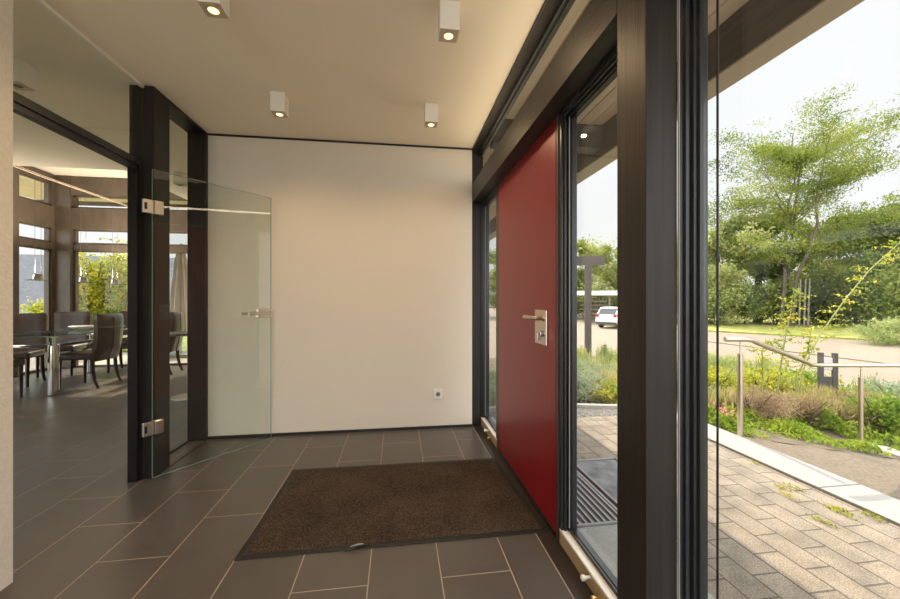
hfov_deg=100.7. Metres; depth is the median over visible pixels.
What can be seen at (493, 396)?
grass blades
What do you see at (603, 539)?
entry slab
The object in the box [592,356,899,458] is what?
planting bed
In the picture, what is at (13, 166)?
cable
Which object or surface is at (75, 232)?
window
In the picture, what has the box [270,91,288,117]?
ceiling spotlight
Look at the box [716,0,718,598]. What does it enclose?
window frame
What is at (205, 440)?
trim
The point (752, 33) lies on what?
roof overhang
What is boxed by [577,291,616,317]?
carport
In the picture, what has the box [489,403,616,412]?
edging
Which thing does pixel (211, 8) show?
ceiling spotlight
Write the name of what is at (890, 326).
bush
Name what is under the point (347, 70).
ceiling
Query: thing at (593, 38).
beam
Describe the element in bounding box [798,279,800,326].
trunk
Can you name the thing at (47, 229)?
window
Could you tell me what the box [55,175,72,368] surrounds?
trim
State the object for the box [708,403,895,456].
ground cover
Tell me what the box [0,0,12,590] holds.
wall
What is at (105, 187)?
trim
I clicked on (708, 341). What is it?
gutter
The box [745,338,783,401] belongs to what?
shoot
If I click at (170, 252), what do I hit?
window
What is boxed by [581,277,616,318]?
tree
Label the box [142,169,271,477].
door
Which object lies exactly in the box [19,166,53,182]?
trim
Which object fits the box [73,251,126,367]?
window
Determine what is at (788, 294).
bush
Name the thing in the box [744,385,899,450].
ground cover
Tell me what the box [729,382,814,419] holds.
shrub
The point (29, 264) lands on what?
house
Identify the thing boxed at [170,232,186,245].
window
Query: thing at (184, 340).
lawn
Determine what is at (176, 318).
dining chair
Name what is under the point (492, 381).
ground cover
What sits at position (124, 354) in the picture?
patio
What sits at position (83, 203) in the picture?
trim
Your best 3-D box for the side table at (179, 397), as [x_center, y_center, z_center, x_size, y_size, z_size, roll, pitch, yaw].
[-3.229,0.802,4.618,0.540,0.795,0.540,0,0,-8]
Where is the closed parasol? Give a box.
[170,243,186,357]
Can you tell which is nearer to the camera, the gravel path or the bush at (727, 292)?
the gravel path
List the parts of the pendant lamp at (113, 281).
cord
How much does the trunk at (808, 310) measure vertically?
2.903 m
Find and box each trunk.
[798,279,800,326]
[803,279,805,326]
[807,279,809,326]
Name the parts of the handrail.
post, rail, post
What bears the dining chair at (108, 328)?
on the floor
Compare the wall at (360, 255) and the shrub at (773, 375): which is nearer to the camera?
the wall at (360, 255)
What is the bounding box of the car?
[595,307,616,326]
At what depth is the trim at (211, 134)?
3.36 m
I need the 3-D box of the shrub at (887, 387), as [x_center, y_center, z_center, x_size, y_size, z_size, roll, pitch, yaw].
[6.285,1.382,5.144,0.939,0.736,1.128,0,0,0]
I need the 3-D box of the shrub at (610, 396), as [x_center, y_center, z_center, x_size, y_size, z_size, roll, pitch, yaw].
[1.987,1.164,4.614,0.797,0.424,0.827,0,0,38]
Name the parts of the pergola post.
post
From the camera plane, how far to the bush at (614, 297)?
32.49 m
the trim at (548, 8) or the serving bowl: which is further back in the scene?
the serving bowl
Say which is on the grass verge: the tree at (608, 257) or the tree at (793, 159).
the tree at (793, 159)
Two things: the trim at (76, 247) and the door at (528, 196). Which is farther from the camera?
the trim at (76, 247)
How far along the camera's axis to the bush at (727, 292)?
23.08 m
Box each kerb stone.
[708,424,857,489]
[820,485,899,526]
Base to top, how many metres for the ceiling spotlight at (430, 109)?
0.139 m
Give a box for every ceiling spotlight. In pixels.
[13,58,36,90]
[173,172,186,185]
[197,0,228,18]
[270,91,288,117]
[424,103,437,127]
[438,0,459,42]
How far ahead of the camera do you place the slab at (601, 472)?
2.59 m
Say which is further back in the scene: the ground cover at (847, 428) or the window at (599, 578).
the ground cover at (847, 428)
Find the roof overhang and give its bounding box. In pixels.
[483,0,863,240]
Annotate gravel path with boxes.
[740,436,899,499]
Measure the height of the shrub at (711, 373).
0.680 m
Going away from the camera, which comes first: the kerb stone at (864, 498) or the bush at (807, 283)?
the kerb stone at (864, 498)
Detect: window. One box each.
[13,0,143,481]
[19,173,49,204]
[19,221,49,241]
[19,245,49,374]
[73,196,126,209]
[73,230,126,244]
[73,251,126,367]
[170,199,186,210]
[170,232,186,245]
[170,252,186,364]
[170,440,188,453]
[478,0,574,156]
[481,186,496,447]
[559,47,616,598]
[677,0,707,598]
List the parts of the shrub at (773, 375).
stem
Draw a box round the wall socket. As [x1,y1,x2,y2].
[434,389,441,398]
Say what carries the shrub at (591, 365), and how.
on the planting bed at (830, 432)
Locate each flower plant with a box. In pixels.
[708,402,733,417]
[710,407,753,431]
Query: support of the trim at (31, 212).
attached to the trim at (15, 170)
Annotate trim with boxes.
[13,166,18,377]
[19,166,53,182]
[19,175,38,181]
[19,181,186,204]
[19,197,53,227]
[19,238,52,248]
[37,200,186,208]
[44,175,54,364]
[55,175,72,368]
[71,176,183,198]
[71,208,186,231]
[73,244,186,251]
[170,101,205,132]
[170,440,205,466]
[187,132,207,440]
[208,133,471,149]
[472,0,560,151]
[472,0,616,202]
[472,152,482,425]
[472,426,574,598]
[473,425,592,598]
[498,451,555,537]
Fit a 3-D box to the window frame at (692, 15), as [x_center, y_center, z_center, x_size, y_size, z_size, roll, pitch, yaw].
[0.794,0.141,0.307,0.074,2.117,1.549,0,0,-8]
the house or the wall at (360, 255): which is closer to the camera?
the wall at (360, 255)
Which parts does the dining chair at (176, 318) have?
backrest, leg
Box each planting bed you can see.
[489,358,614,405]
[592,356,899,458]
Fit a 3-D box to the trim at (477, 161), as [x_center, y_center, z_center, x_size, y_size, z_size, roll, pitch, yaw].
[0.252,-0.115,3.627,0.110,2.630,0.145,0,0,-8]
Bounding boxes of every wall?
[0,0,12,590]
[208,135,471,435]
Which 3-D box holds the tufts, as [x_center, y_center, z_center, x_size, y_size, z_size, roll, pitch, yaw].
[2.168,1.209,2.413,0.424,0.026,0.908,0,0,-8]
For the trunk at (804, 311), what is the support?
on the grass verge
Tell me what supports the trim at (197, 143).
attached to the wall at (360, 255)
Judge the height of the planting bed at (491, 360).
0.472 m
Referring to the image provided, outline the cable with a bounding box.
[13,166,125,205]
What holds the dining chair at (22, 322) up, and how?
on the floor
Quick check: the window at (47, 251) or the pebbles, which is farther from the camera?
the window at (47, 251)
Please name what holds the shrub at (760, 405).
on the planting bed at (830, 432)
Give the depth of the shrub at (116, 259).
8.86 m
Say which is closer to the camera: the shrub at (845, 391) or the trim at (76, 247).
the shrub at (845, 391)
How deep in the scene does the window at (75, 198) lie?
6.62 m
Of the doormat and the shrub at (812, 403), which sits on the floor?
the doormat
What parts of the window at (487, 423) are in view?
sill, sill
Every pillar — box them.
[129,85,169,478]
[617,0,676,598]
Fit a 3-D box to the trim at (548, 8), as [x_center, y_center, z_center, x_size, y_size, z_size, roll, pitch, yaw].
[0.607,-1.417,1.059,0.105,0.025,5.330,0,0,-8]
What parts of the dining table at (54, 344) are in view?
leg mount, leg, table frame, leg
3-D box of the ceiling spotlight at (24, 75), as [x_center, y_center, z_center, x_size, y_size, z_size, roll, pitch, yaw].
[-2.617,-1.361,2.260,0.110,0.139,0.110,0,0,-8]
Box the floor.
[0,365,594,598]
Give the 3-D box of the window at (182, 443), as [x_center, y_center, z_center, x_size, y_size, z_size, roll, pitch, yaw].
[-2.189,-0.105,2.903,0.035,2.610,0.501,0,0,-8]
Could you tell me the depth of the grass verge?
20.27 m
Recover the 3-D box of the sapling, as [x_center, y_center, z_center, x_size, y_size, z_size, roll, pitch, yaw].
[3.874,1.385,9.300,0.405,0.650,0.417,0,0,-8]
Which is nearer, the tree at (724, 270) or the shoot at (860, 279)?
the shoot at (860, 279)
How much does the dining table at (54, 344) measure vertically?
0.750 m
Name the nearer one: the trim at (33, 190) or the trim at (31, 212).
the trim at (31, 212)
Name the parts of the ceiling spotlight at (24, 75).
plate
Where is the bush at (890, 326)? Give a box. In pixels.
[844,316,899,344]
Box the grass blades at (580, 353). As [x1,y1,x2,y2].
[577,343,879,393]
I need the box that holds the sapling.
[600,345,607,355]
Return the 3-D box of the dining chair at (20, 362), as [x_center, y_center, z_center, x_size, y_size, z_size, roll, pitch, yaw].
[-5.449,0.703,4.324,0.483,1.006,0.550,0,0,-8]
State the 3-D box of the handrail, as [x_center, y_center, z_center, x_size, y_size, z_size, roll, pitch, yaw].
[4.008,0.954,3.829,3.387,1.253,0.462,0,0,-14]
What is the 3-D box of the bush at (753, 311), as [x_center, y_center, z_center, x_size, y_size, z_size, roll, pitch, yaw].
[19.686,-0.102,24.979,4.263,3.688,4.415,0,0,-34]
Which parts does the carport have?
post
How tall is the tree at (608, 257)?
8.474 m
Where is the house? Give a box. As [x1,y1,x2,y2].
[19,253,174,312]
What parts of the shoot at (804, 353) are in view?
stem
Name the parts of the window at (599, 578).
sill, sill knob, sill, sill knob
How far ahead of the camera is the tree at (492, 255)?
35.92 m
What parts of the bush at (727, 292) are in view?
stem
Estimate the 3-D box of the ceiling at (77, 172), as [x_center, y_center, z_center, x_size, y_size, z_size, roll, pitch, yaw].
[-5.233,-2.210,5.347,2.890,0.100,2.863,0,0,-8]
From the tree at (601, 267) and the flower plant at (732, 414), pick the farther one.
the tree at (601, 267)
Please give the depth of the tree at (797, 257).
23.98 m
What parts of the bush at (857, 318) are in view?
stem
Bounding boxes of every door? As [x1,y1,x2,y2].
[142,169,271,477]
[497,113,559,543]
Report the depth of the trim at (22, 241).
6.10 m
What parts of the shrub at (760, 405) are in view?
stem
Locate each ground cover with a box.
[489,363,599,403]
[578,347,845,393]
[597,361,877,422]
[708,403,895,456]
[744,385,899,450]
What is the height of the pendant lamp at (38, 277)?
1.357 m
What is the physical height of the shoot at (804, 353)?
1.276 m
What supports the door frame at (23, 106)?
in the wall at (6, 6)
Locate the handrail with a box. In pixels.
[723,337,899,439]
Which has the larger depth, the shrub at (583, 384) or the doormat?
the shrub at (583, 384)
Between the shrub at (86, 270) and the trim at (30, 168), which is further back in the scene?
the shrub at (86, 270)
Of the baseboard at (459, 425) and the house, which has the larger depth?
the house
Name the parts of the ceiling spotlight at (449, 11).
plate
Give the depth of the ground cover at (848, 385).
6.07 m
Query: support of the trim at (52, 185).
on the floor
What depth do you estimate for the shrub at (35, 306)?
8.93 m
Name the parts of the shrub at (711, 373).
stem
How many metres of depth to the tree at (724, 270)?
23.81 m
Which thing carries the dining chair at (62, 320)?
on the floor
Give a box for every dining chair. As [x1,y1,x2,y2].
[13,313,47,386]
[13,358,24,396]
[36,311,91,377]
[60,313,124,388]
[107,311,126,372]
[170,311,183,374]
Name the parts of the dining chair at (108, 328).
leg, seat, leg, leg, backrest, leg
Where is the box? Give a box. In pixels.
[41,331,50,333]
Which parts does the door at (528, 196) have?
lever handle, handle plate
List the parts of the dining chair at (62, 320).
leg, seat, leg, backrest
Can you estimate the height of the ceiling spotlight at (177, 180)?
0.139 m
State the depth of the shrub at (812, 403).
4.52 m
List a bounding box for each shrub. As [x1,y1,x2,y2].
[20,296,43,312]
[40,236,121,333]
[79,237,126,350]
[96,254,171,313]
[577,358,596,372]
[577,365,616,403]
[578,360,616,380]
[585,376,616,403]
[708,360,760,391]
[722,377,804,422]
[727,363,808,394]
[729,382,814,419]
[765,388,844,426]
[770,366,826,386]
[803,388,899,426]
[839,386,890,405]
[841,385,899,437]
[848,372,899,398]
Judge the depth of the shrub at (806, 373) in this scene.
6.12 m
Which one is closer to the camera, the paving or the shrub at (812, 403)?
the paving
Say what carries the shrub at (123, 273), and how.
on the lawn at (184, 340)
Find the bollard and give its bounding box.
[817,352,837,393]
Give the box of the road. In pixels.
[489,305,899,450]
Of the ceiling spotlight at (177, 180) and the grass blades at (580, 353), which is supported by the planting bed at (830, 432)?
the grass blades at (580, 353)
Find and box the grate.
[577,470,616,527]
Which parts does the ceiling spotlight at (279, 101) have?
plate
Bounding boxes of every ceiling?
[13,0,544,199]
[32,166,126,178]
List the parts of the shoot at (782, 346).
stem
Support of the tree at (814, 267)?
on the grass verge
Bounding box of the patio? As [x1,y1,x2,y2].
[23,352,186,369]
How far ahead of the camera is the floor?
2.02 m
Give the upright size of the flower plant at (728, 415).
0.265 m
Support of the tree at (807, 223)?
on the grass verge
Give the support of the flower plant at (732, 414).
on the planting bed at (830, 432)
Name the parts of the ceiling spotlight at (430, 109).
plate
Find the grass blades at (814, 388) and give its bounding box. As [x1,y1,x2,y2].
[594,367,899,428]
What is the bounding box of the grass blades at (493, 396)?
[489,368,616,405]
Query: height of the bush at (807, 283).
4.209 m
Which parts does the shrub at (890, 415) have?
stem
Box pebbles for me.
[489,408,616,420]
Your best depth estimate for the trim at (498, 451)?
2.24 m
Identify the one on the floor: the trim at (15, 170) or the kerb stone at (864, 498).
the trim at (15, 170)
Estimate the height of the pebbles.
0.022 m
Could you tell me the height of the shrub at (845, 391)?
0.568 m
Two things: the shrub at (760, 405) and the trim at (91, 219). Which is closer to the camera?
the shrub at (760, 405)
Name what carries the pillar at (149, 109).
on the floor
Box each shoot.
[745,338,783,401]
[765,287,815,394]
[782,325,836,414]
[799,226,899,394]
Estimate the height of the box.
0.035 m
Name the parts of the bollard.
light panel, cross panel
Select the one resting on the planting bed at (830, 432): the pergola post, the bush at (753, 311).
the pergola post
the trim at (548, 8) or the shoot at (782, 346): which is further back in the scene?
the shoot at (782, 346)
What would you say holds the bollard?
on the planting bed at (830, 432)
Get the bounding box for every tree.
[489,244,495,309]
[577,234,616,313]
[581,236,615,290]
[595,240,616,290]
[604,260,616,272]
[708,81,899,325]
[708,209,799,323]
[722,196,869,322]
[766,209,899,320]
[797,191,899,323]
[817,208,899,321]
[834,239,899,294]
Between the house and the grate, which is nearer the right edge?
the grate
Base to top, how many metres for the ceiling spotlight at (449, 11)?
0.139 m
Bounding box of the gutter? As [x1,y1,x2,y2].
[708,341,885,362]
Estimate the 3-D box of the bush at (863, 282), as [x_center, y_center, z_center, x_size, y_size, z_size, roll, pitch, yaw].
[25.164,-0.713,21.456,5.392,4.908,4.265,0,0,-41]
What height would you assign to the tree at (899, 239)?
7.085 m
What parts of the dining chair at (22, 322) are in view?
leg, seat, backrest, leg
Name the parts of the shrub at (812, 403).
stem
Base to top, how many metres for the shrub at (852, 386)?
0.539 m
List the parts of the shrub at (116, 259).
stem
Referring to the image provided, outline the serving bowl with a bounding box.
[68,325,93,329]
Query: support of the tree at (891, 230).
on the grass verge
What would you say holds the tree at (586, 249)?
on the road
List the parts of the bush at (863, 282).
stem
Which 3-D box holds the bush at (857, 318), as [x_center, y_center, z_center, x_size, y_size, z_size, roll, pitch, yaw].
[25.396,-0.618,22.928,5.191,4.751,4.380,0,0,10]
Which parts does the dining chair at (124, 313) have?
leg, leg, backrest, seat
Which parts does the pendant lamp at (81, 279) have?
cord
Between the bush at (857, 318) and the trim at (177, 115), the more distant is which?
the bush at (857, 318)
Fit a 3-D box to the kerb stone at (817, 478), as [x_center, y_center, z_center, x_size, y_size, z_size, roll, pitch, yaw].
[2.426,1.260,3.024,0.310,0.120,1.240,0,0,-8]
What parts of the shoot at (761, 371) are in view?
stem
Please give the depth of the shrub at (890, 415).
4.25 m
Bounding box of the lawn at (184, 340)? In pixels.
[79,336,186,351]
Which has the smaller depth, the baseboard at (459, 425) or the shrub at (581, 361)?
the baseboard at (459, 425)
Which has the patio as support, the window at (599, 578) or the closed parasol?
the closed parasol
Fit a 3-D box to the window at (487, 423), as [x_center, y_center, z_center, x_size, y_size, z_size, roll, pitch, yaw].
[0.352,0.138,3.280,0.116,2.109,0.570,0,0,-8]
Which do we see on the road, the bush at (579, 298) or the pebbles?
the bush at (579, 298)
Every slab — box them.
[577,457,616,506]
[577,524,714,598]
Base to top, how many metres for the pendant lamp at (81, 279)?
1.357 m
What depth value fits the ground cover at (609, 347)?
7.68 m
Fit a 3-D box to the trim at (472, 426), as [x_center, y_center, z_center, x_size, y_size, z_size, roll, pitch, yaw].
[0.493,1.200,1.526,0.004,0.002,4.046,0,0,-8]
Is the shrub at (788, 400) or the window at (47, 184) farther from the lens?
the window at (47, 184)
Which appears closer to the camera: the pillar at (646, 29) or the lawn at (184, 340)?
the pillar at (646, 29)
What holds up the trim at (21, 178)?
attached to the roof
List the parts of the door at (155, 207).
hinge plate, hinge plate, lever handle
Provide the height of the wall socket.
0.082 m
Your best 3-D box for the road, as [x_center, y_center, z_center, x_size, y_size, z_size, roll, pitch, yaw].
[39.492,1.850,45.892,89.100,0.300,160.000,0,0,-8]
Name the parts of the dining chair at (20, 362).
seat, leg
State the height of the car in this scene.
1.260 m
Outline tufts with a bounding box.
[746,457,894,532]
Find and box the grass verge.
[604,313,899,341]
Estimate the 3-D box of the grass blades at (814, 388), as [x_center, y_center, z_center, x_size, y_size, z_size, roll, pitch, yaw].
[4.750,1.355,5.508,4.974,1.002,2.533,0,0,-8]
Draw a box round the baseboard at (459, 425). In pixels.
[208,424,471,438]
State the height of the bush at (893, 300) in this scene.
4.859 m
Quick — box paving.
[494,416,899,598]
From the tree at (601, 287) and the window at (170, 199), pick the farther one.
the tree at (601, 287)
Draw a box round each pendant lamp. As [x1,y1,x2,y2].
[25,274,46,280]
[76,191,92,282]
[105,202,120,284]
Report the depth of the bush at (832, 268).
24.30 m
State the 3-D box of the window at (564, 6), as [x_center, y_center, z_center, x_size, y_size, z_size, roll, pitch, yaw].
[0.427,-1.247,2.379,0.105,0.313,2.375,0,0,-8]
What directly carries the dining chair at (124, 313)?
on the floor
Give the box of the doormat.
[234,458,549,560]
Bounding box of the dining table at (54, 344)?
[13,326,126,395]
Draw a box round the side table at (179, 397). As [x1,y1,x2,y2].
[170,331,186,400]
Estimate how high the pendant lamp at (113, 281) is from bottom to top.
1.357 m
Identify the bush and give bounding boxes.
[577,281,602,318]
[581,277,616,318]
[600,285,616,307]
[708,267,759,324]
[721,279,786,324]
[742,277,819,324]
[774,267,833,323]
[797,262,855,324]
[810,255,889,325]
[833,244,899,323]
[843,247,899,325]
[844,316,899,344]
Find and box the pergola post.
[577,256,604,354]

